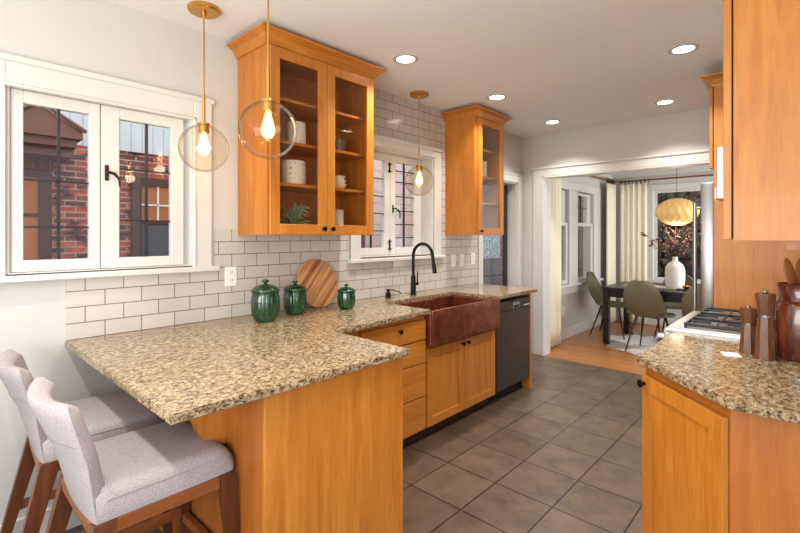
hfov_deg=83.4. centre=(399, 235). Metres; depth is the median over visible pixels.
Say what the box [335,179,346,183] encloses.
bowl
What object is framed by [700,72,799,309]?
tall cabinet
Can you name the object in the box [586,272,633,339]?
dining chair
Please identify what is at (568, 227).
window
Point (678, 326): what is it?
cooktop
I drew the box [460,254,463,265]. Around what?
light switch
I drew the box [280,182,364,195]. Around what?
shelf
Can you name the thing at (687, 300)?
dining chair
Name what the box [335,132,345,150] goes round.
bucket
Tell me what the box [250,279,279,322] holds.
lidded jar
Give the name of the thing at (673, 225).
leafy branch
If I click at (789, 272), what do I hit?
wooden spoon
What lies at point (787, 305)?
utensil crock
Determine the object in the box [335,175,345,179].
bowl
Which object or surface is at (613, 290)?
dining table
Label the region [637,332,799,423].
countertop
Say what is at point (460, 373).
base cabinet
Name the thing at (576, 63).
ceiling
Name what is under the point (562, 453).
floor
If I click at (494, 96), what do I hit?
recessed light
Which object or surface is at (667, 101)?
recessed light
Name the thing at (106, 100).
window
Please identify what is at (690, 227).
leafy branch
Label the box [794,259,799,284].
wooden spoon
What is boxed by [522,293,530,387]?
end panel
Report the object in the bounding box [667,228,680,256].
leafy branch
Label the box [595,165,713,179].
trim
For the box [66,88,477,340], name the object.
tile backsplash
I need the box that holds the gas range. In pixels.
[657,307,757,339]
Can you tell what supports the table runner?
on the dining table
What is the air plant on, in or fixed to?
on the upper cabinet at (329, 90)
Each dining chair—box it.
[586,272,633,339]
[623,280,675,350]
[654,273,692,337]
[681,284,700,317]
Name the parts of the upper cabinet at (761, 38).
door, light rail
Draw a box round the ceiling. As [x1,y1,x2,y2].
[109,0,722,136]
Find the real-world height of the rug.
0.008 m
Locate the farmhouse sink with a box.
[395,295,499,346]
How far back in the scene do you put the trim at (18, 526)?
2.08 m
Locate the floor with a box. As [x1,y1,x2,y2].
[65,321,665,532]
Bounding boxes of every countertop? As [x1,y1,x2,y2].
[65,283,537,424]
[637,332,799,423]
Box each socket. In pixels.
[198,122,209,133]
[261,98,274,113]
[416,165,422,171]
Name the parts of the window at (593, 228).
sash, sash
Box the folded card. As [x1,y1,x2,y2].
[720,351,741,357]
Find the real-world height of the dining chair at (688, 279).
0.890 m
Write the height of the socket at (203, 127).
0.056 m
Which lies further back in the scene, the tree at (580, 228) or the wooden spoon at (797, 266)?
the tree at (580, 228)
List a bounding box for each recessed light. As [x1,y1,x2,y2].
[393,54,417,63]
[487,94,506,99]
[544,120,560,123]
[654,99,675,104]
[668,43,698,54]
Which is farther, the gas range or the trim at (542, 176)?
the trim at (542, 176)
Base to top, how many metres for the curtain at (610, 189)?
2.235 m
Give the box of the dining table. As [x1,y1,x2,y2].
[601,281,688,343]
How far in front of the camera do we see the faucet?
3.80 m
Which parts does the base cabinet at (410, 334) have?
drawer, drawer, drawer, drawer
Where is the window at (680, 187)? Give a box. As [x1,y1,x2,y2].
[648,181,713,283]
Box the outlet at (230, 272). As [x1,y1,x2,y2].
[225,267,236,286]
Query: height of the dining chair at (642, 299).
0.890 m
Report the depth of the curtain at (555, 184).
5.72 m
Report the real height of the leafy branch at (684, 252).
0.325 m
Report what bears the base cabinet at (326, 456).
on the floor
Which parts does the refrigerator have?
handle, door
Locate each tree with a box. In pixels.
[578,196,582,276]
[658,191,700,278]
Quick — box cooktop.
[664,311,739,339]
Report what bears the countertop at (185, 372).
on the base cabinet at (326, 456)
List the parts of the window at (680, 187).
sash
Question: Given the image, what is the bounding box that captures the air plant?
[280,202,311,224]
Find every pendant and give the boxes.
[178,0,228,171]
[238,0,296,158]
[405,90,433,195]
[655,198,699,224]
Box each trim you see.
[0,507,51,532]
[478,171,522,286]
[531,149,708,355]
[561,189,604,295]
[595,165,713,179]
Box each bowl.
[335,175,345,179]
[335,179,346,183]
[335,183,346,187]
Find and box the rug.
[606,334,658,354]
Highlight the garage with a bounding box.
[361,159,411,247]
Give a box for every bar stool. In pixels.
[0,349,172,532]
[27,377,236,532]
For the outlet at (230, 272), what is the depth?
2.75 m
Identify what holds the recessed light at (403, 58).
in the ceiling
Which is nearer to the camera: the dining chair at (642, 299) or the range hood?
the range hood
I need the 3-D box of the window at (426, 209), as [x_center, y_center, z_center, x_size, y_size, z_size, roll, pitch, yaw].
[-0.039,-0.302,3.935,0.210,1.035,1.185,0,0,43]
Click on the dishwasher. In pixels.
(512, 337)
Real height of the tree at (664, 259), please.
3.647 m
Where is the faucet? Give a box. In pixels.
[410,242,436,294]
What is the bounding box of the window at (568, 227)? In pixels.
[561,181,573,284]
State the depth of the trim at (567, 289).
7.11 m
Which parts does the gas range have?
knob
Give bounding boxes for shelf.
[280,97,364,127]
[280,140,364,161]
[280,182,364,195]
[482,149,497,156]
[482,176,497,181]
[482,202,497,205]
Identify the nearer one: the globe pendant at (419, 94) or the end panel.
the globe pendant at (419, 94)
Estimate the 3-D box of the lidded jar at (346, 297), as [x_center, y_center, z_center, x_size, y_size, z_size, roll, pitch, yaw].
[-0.371,0.419,3.100,0.128,0.171,0.128,0,0,43]
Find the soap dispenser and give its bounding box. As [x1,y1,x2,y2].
[385,289,400,297]
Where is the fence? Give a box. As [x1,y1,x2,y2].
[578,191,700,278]
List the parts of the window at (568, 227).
sash, sash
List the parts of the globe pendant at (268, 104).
globe, rod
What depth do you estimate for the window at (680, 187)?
7.12 m
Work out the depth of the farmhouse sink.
3.40 m
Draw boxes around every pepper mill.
[739,305,756,354]
[754,290,776,360]
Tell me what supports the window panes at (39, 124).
on the ground
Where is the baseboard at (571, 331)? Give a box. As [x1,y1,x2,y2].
[561,313,676,339]
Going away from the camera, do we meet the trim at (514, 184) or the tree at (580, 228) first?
the trim at (514, 184)
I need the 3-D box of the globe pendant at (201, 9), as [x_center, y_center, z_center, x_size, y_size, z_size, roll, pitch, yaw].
[-1.034,-0.767,2.369,0.250,0.864,0.250,0,0,43]
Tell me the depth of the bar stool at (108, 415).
1.82 m
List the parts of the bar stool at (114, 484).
leg, backrest, rail, leg, seat, rail, leg, leg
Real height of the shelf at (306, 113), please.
0.018 m
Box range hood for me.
[715,146,722,201]
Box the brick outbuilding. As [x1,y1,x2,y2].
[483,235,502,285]
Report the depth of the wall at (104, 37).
2.47 m
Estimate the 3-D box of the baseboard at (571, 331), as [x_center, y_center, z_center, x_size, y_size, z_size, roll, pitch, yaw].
[4.052,1.355,5.210,3.950,0.130,2.750,0,0,43]
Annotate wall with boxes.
[0,0,521,529]
[522,107,708,352]
[561,175,607,329]
[610,171,713,319]
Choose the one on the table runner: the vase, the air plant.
the vase
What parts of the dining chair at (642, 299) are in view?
leg, leg, leg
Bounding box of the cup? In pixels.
[335,210,343,224]
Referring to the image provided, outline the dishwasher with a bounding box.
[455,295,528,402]
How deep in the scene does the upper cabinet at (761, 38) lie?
1.41 m
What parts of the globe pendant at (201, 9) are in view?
globe, rod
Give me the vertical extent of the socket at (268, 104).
0.056 m
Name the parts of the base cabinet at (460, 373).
door, door panel, door, door panel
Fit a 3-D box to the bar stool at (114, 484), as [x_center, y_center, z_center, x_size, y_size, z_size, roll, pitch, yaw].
[-0.935,0.951,1.572,0.478,0.938,0.590,0,0,43]
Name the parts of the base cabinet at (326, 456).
panel, panel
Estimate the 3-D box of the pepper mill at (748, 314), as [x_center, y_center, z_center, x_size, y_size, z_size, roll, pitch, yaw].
[1.499,0.402,1.931,0.063,0.205,0.063,0,0,-42]
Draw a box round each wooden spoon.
[783,258,795,284]
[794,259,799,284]
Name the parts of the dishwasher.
door, control panel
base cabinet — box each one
[151,357,402,532]
[346,315,425,445]
[418,329,494,437]
[637,367,799,532]
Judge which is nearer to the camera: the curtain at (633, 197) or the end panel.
the end panel
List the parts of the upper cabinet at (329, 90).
panel, door, crown molding, panel, door, panel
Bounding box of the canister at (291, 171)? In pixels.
[280,160,305,184]
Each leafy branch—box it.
[640,232,673,256]
[648,241,675,256]
[658,221,681,251]
[667,225,681,256]
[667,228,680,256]
[670,222,699,255]
[673,233,700,256]
[677,240,700,257]
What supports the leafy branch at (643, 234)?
in the vase
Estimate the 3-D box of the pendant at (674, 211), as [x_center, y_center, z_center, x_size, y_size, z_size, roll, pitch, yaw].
[3.530,-0.584,5.729,0.478,0.910,0.478,0,0,20]
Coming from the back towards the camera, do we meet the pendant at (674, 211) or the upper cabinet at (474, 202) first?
the pendant at (674, 211)
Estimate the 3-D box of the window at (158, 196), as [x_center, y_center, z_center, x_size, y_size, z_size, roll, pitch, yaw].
[-2.840,-0.380,5.734,0.035,0.440,0.860,0,0,43]
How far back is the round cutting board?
3.17 m
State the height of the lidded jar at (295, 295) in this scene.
0.216 m
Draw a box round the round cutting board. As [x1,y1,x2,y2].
[296,259,336,307]
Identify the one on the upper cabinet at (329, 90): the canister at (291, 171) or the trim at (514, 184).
the canister at (291, 171)
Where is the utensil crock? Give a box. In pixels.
[774,282,799,362]
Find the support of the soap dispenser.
on the countertop at (185, 372)
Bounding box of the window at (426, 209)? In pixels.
[349,134,445,263]
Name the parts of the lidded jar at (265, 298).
lid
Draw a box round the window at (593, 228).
[573,183,597,282]
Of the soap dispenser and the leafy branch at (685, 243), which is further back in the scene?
the leafy branch at (685, 243)
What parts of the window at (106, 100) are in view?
sash, sill, handle, sash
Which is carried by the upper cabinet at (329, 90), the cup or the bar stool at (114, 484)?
the cup
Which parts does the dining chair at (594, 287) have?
leg, leg, leg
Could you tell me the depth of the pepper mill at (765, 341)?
1.82 m
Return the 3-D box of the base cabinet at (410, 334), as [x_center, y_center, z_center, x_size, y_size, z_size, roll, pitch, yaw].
[-0.360,0.986,2.977,0.703,0.868,0.896,0,0,43]
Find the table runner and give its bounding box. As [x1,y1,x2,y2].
[623,284,676,288]
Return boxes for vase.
[665,257,684,287]
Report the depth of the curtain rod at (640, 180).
6.95 m
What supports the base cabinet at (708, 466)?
on the floor
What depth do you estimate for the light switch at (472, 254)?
4.69 m
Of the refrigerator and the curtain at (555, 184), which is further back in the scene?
the curtain at (555, 184)
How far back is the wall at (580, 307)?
6.84 m
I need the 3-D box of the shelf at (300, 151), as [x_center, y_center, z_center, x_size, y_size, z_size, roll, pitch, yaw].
[-0.611,-0.560,2.991,0.302,0.018,0.791,0,0,43]
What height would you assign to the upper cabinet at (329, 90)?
1.167 m
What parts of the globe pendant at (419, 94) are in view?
rod, globe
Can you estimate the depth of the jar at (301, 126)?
2.83 m
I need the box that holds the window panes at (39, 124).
[23,105,168,259]
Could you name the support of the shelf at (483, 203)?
attached to the upper cabinet at (474, 202)
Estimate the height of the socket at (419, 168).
0.056 m
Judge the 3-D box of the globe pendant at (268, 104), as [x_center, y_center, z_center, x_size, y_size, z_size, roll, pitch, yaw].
[-0.575,-0.767,1.960,0.250,0.864,0.250,0,0,31]
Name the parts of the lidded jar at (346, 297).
lid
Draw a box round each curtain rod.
[590,176,615,184]
[617,174,713,184]
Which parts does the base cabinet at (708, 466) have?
knob, door panel, door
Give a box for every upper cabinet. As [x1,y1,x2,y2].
[227,22,386,234]
[441,105,511,234]
[723,0,799,249]
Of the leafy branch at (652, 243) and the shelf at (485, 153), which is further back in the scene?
the leafy branch at (652, 243)
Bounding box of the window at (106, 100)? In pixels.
[0,52,219,283]
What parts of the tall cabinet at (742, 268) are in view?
door, crown molding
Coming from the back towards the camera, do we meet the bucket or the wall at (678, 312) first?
the wall at (678, 312)
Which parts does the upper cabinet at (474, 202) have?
panel, crown molding, panel, door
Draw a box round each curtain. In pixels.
[550,178,561,347]
[606,183,615,321]
[620,183,647,323]
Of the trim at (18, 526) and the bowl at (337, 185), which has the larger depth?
the bowl at (337, 185)
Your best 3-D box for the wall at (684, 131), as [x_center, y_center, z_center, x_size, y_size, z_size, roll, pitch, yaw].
[2.559,0.110,4.617,2.770,2.620,0.150,0,0,43]
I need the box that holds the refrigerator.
[693,182,713,310]
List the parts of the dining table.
leg, leg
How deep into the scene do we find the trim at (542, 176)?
5.31 m
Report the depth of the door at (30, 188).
4.65 m
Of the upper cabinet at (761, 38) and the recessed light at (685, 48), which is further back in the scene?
the recessed light at (685, 48)
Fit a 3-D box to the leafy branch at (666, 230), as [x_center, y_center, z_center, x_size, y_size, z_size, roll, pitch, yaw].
[3.502,0.086,5.828,0.261,0.560,0.165,0,0,43]
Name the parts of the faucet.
spout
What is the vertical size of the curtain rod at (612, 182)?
0.072 m
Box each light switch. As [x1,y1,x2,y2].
[451,255,455,266]
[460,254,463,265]
[471,253,474,263]
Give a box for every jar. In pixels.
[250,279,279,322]
[283,280,306,314]
[287,121,305,143]
[337,284,355,309]
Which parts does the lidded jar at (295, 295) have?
lid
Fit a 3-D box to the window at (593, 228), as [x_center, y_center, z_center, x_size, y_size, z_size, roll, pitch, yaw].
[2.757,-0.030,6.753,0.094,1.420,0.990,0,0,43]
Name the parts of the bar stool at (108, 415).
leg, backrest, rail, leg, seat, leg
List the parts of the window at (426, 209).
sash, handle, sill, sash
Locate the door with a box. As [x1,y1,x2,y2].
[483,185,506,285]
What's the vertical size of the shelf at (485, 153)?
0.018 m
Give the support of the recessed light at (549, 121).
in the ceiling

